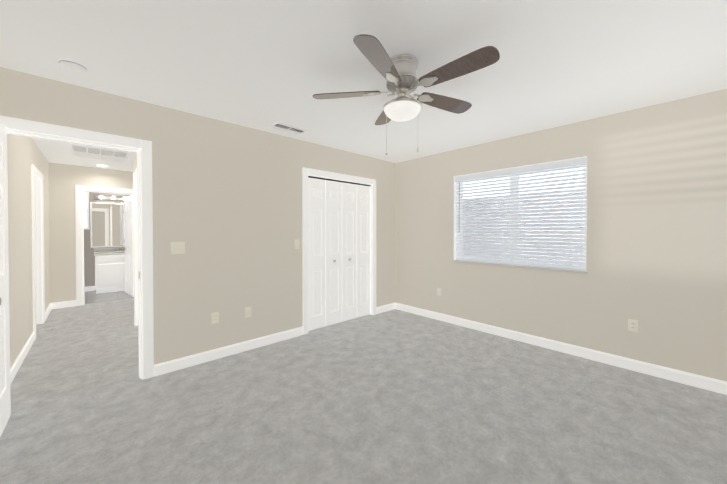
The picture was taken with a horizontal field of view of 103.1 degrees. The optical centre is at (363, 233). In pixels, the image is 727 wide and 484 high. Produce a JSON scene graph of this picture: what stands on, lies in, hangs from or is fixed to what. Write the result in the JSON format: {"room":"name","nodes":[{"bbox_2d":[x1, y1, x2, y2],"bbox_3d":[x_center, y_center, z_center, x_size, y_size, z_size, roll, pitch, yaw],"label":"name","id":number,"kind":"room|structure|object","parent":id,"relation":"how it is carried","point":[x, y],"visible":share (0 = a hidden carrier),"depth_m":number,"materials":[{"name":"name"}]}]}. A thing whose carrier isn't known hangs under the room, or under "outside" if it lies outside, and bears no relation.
{"room":"empty bedroom","nodes":[
{"label":"empty bedroom","id":0,"kind":"room"},
{"bbox_2d":[84,192,128,289],"bbox_3d":[-5.372,0.013,6.911,5.805,2.440,0.200,-1,1,-43],"label":"wall","id":1,"kind":"structure","parent":0,"point":[89,268],"depth_m":6.25,"materials":[{"name":"grey paint"}]},
{"bbox_2d":[83,192,88,228],"bbox_3d":[-6.139,-0.507,6.038,0.570,0.830,0.018,-1,1,-43],"label":"bathroom window","id":2,"kind":"structure","parent":1,"relation":"in","point":[86,207],"depth_m":6.21,"materials":[{"name":"white"}]},
{"bbox_2d":[84,286,94,291],"bbox_3d":[-6.123,1.192,6.077,0.690,0.100,0.014,-1,1,-43],"label":"baseboard","id":3,"kind":"structure","parent":1,"relation":"attached to","point":[88,288],"depth_m":6.24,"materials":[{"name":"white wood"}]},
{"bbox_2d":[90,202,124,247],"bbox_3d":[-5.641,-0.195,6.505,0.760,0.995,0.018,-1,1,-43],"label":"bathroom mirror","id":4,"kind":"object","parent":1,"relation":"attached to","point":[106,224],"visible":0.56,"depth_m":6.43,"materials":[{"name":"clear glass"}]},
{"bbox_2d":[95,195,123,200],"bbox_3d":[-5.606,-0.802,6.460,0.600,0.100,0.123,-1,1,-43],"label":"sconce","id":5,"kind":"object","parent":1,"relation":"attached to","point":[105,197],"visible":0.9,"depth_m":6.42,"materials":[{"name":"white glass"}]},
{"bbox_2d":[84,290,133,303],"bbox_3d":[-4.790,1.268,6.448,6.005,0.060,1.690,-1,1,-43],"label":"floor","id":6,"kind":"structure","parent":0,"point":[92,297],"depth_m":5.73,"materials":[{"name":"grey tile"}]},
{"bbox_2d":[94,247,124,293],"bbox_3d":[-5.337,0.761,6.417,0.960,0.955,0.578,-1,1,-43],"label":"bathroom vanity","id":7,"kind":"object","parent":6,"relation":"on","point":[109,269],"visible":0.52,"depth_m":6.09,"materials":[{"name":"white wood"}]},
{"bbox_2d":[0,67,394,368],"bbox_3d":[-1.576,0.059,2.753,5.925,2.440,8.200,-1,1,-43],"label":"wall","id":8,"kind":"structure","parent":0,"point":[227,203],"depth_m":3.01,"materials":[{"name":"beige paint"}]},
{"bbox_2d":[0,123,10,436],"bbox_3d":[-2.242,0.278,1.733,0.175,2.000,0.773,-1,1,-43],"label":"bedroom door","id":9,"kind":"structure","parent":8,"relation":"in","point":[5,408],"depth_m":1.93,"materials":[{"name":"white wood"}]},
{"bbox_2d":[10,332,34,383],"bbox_3d":[-3.323,1.229,2.783,0.014,0.100,1.841,-1,1,-43],"label":"baseboard","id":10,"kind":"structure","parent":8,"relation":"attached to","point":[15,367],"depth_m":2.83,"materials":[{"name":"white wood"}]},
{"bbox_2d":[31,164,44,338],"bbox_3d":[-4.317,0.218,3.740,0.156,2.100,0.920,-1,1,-43],"label":"door frame","id":11,"kind":"structure","parent":8,"relation":"attached to","point":[37,204],"depth_m":4.03,"materials":[{"name":"white wood"}]},
{"bbox_2d":[45,303,53,319],"bbox_3d":[-4.901,1.210,4.475,0.014,0.100,0.924,-1,1,-43],"label":"baseboard","id":12,"kind":"structure","parent":8,"relation":"attached to","point":[51,306],"depth_m":4.56,"materials":[{"name":"white wood"}]},
{"bbox_2d":[0,116,153,379],"bbox_3d":[-2.275,0.234,2.304,0.945,2.100,0.156,-1,1,-43],"label":"door frame","id":13,"kind":"structure","parent":8,"relation":"attached to","point":[142,149],"depth_m":2.53,"materials":[{"name":"white wood"}]},
{"bbox_2d":[75,185,132,305],"bbox_3d":[-4.706,0.200,5.360,0.900,2.100,0.156,-1,1,-43],"label":"door frame","id":14,"kind":"structure","parent":8,"relation":"attached to","point":[79,205],"depth_m":5.04,"materials":[{"name":"white wood"}]},
{"bbox_2d":[121,195,133,296],"bbox_3d":[-4.787,0.233,5.858,0.185,2.000,0.726,-1,1,-43],"label":"bathroom door","id":15,"kind":"structure","parent":8,"relation":"in","point":[129,245],"depth_m":5.83,"materials":[{"name":"white wood"}]},
{"bbox_2d":[133,168,137,325],"bbox_3d":[-2.838,0.218,3.724,0.138,2.100,0.900,-1,1,-43],"label":"trim","id":16,"kind":"structure","parent":8,"relation":"attached to","point":[135,236],"depth_m":3.96,"materials":[{"name":"white wood"}]},
{"bbox_2d":[171,242,184,253],"bbox_3d":[-1.740,0.133,2.706,0.115,0.115,0.019,-1,1,-43],"label":"double light switch","id":17,"kind":"object","parent":8,"relation":"attached to","point":[177,247],"visible":1,"depth_m":2.71,"materials":[{"name":"beige plastic"}]},
{"bbox_2d":[211,312,218,323],"bbox_3d":[-1.509,0.857,2.935,0.070,0.115,0.010,-1,1,-43],"label":"electrical outlet","id":18,"kind":"object","parent":8,"relation":"attached to","point":[214,317],"visible":1,"depth_m":2.93,"materials":[{"name":"beige plastic"}]},
{"bbox_2d":[154,327,302,375],"bbox_3d":[-1.323,1.225,3.111,1.520,0.100,0.014,-1,1,-43],"label":"baseboard","id":19,"kind":"structure","parent":8,"relation":"attached to","point":[177,364],"depth_m":2.98,"materials":[{"name":"white wood"}]},
{"bbox_2d":[245,306,250,317],"bbox_3d":[-1.262,0.860,3.162,0.070,0.115,0.015,-1,1,-43],"label":"outlet","id":20,"kind":"object","parent":8,"relation":"attached to","point":[247,311],"visible":1,"depth_m":3.16,"materials":[{"name":"beige plastic"}]},
{"bbox_2d":[295,239,299,248],"bbox_3d":[-0.818,0.127,3.568,0.070,0.115,0.016,-1,1,-43],"label":"light switch","id":21,"kind":"object","parent":8,"relation":"attached to","point":[297,243],"visible":1,"depth_m":3.57,"materials":[{"name":"beige plastic"}]},
{"bbox_2d":[308,178,369,330],"bbox_3d":[-0.305,0.262,4.089,1.119,1.975,0.060,-1,1,-43],"label":"bifold closet door","id":22,"kind":"structure","parent":8,"relation":"in","point":[339,248],"depth_m":4.04,"materials":[{"name":"white wood"}]},
{"bbox_2d":[302,167,375,334],"bbox_3d":[-0.325,0.214,4.110,1.308,2.100,0.138,-1,1,-43],"label":"door frame","id":23,"kind":"structure","parent":8,"relation":"attached to","point":[307,173],"depth_m":3.89,"materials":[{"name":"white wood"}]},
{"bbox_2d":[376,303,393,313],"bbox_3d":[0.358,1.208,4.678,0.438,0.100,0.014,-1,1,-43],"label":"baseboard","id":24,"kind":"structure","parent":8,"relation":"attached to","point":[388,307],"depth_m":4.66,"materials":[{"name":"white wood"}]},
{"bbox_2d":[452,260,587,273],"bbox_3d":[1.815,0.389,3.543,0.143,0.020,1.519,-1,1,-43],"label":"window sill","id":25,"kind":"structure","parent":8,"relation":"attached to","point":[544,268],"depth_m":3.37,"materials":[{"name":"white wood"}]},
{"bbox_2d":[0,298,726,483],"bbox_3d":[-1.438,1.308,2.854,6.005,0.060,8.140,-1,1,-43],"label":"floor carpet","id":26,"kind":"object","parent":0,"point":[395,396],"visible":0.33,"depth_m":2.06,"materials":[{"name":"grey carpet"}]},
{"bbox_2d":[0,0,726,171],"bbox_3d":[-2.015,-1.209,3.444,6.005,0.080,9.830,-1,1,-43],"label":"ceiling","id":27,"kind":"structure","parent":0,"point":[263,65],"depth_m":1.90,"materials":[{"name":"white paint"}]},
{"bbox_2d":[58,59,86,73],"bbox_3d":[-1.980,-1.133,1.966,0.138,0.038,0.138,-1,1,-43],"label":"smoke detector","id":28,"kind":"object","parent":27,"relation":"attached to","point":[72,66],"visible":1,"depth_m":1.94,"materials":[{"name":"white plastic"}]},
{"bbox_2d":[69,144,129,162],"bbox_3d":[-3.881,-1.172,4.254,0.620,0.012,0.800,-1,1,-43],"label":"ceiling vent","id":29,"kind":"object","parent":27,"relation":"in","point":[95,153],"visible":1,"depth_m":4.20,"materials":[{"name":"white plastic"}]},
{"bbox_2d":[268,122,307,134],"bbox_3d":[-0.833,-1.161,3.200,0.380,0.009,0.200,-1,1,-43],"label":"ceiling vent","id":30,"kind":"object","parent":27,"relation":"in","point":[286,128],"visible":1,"depth_m":3.19,"materials":[{"name":"white plastic"}]},
{"bbox_2d":[312,34,499,154],"bbox_3d":[0.298,-0.842,1.930,1.198,0.620,1.165,-1,1,-43],"label":"ceiling fan","id":31,"kind":"object","parent":27,"relation":"hanging from","point":[397,73],"visible":1,"depth_m":1.85,"materials":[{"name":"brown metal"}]},
{"bbox_2d":[395,89,726,381],"bbox_3d":[0.108,0.029,5.437,0.200,2.440,9.830,-1,1,-43],"label":"wall","id":32,"kind":"structure","parent":0,"point":[656,253],"depth_m":2.78,"materials":[{"name":"beige paint"}]},
{"bbox_2d":[437,287,440,295],"bbox_3d":[1.105,0.848,4.223,0.010,0.115,0.070,-1,1,-43],"label":"electrical outlet","id":33,"kind":"object","parent":32,"relation":"attached to","point":[439,291],"visible":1,"depth_m":4.21,"materials":[{"name":"beige plastic"}]},
{"bbox_2d":[454,156,586,265],"bbox_3d":[1.840,-0.202,3.560,0.174,1.195,1.495,-1,1,-43],"label":"window","id":34,"kind":"structure","parent":32,"relation":"in","point":[519,210],"depth_m":3.60,"materials":[{"name":"white"}]},
{"bbox_2d":[454,157,586,270],"bbox_3d":[1.807,-0.209,3.529,0.074,1.173,1.487,-1,1,-43],"label":"window blinds","id":35,"kind":"object","parent":34,"relation":"attached to","point":[479,240],"visible":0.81,"depth_m":3.41,"materials":[{"name":"white plastic"}]},
{"bbox_2d":[394,303,726,394],"bbox_3d":[1.876,1.222,3.398,0.014,0.100,3.957,-1,1,-43],"label":"baseboard","id":36,"kind":"structure","parent":32,"relation":"attached to","point":[706,383],"depth_m":2.93,"materials":[{"name":"white wood"}]},
{"bbox_2d":[628,319,637,332],"bbox_3d":[2.524,0.862,2.700,0.010,0.115,0.070,-1,1,-43],"label":"electrical outlet","id":37,"kind":"object","parent":32,"relation":"attached to","point":[632,325],"visible":1,"depth_m":2.70,"materials":[{"name":"beige plastic"}]},
{"label":"outside","id":38,"kind":"structure","parent":0,"visible":0},
{"bbox_2d":[463,191,582,265],"bbox_3d":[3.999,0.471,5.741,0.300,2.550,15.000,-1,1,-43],"label":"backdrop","id":39,"kind":"structure","parent":38,"point":[526,223],"depth_m":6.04,"materials":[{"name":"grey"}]}
]}

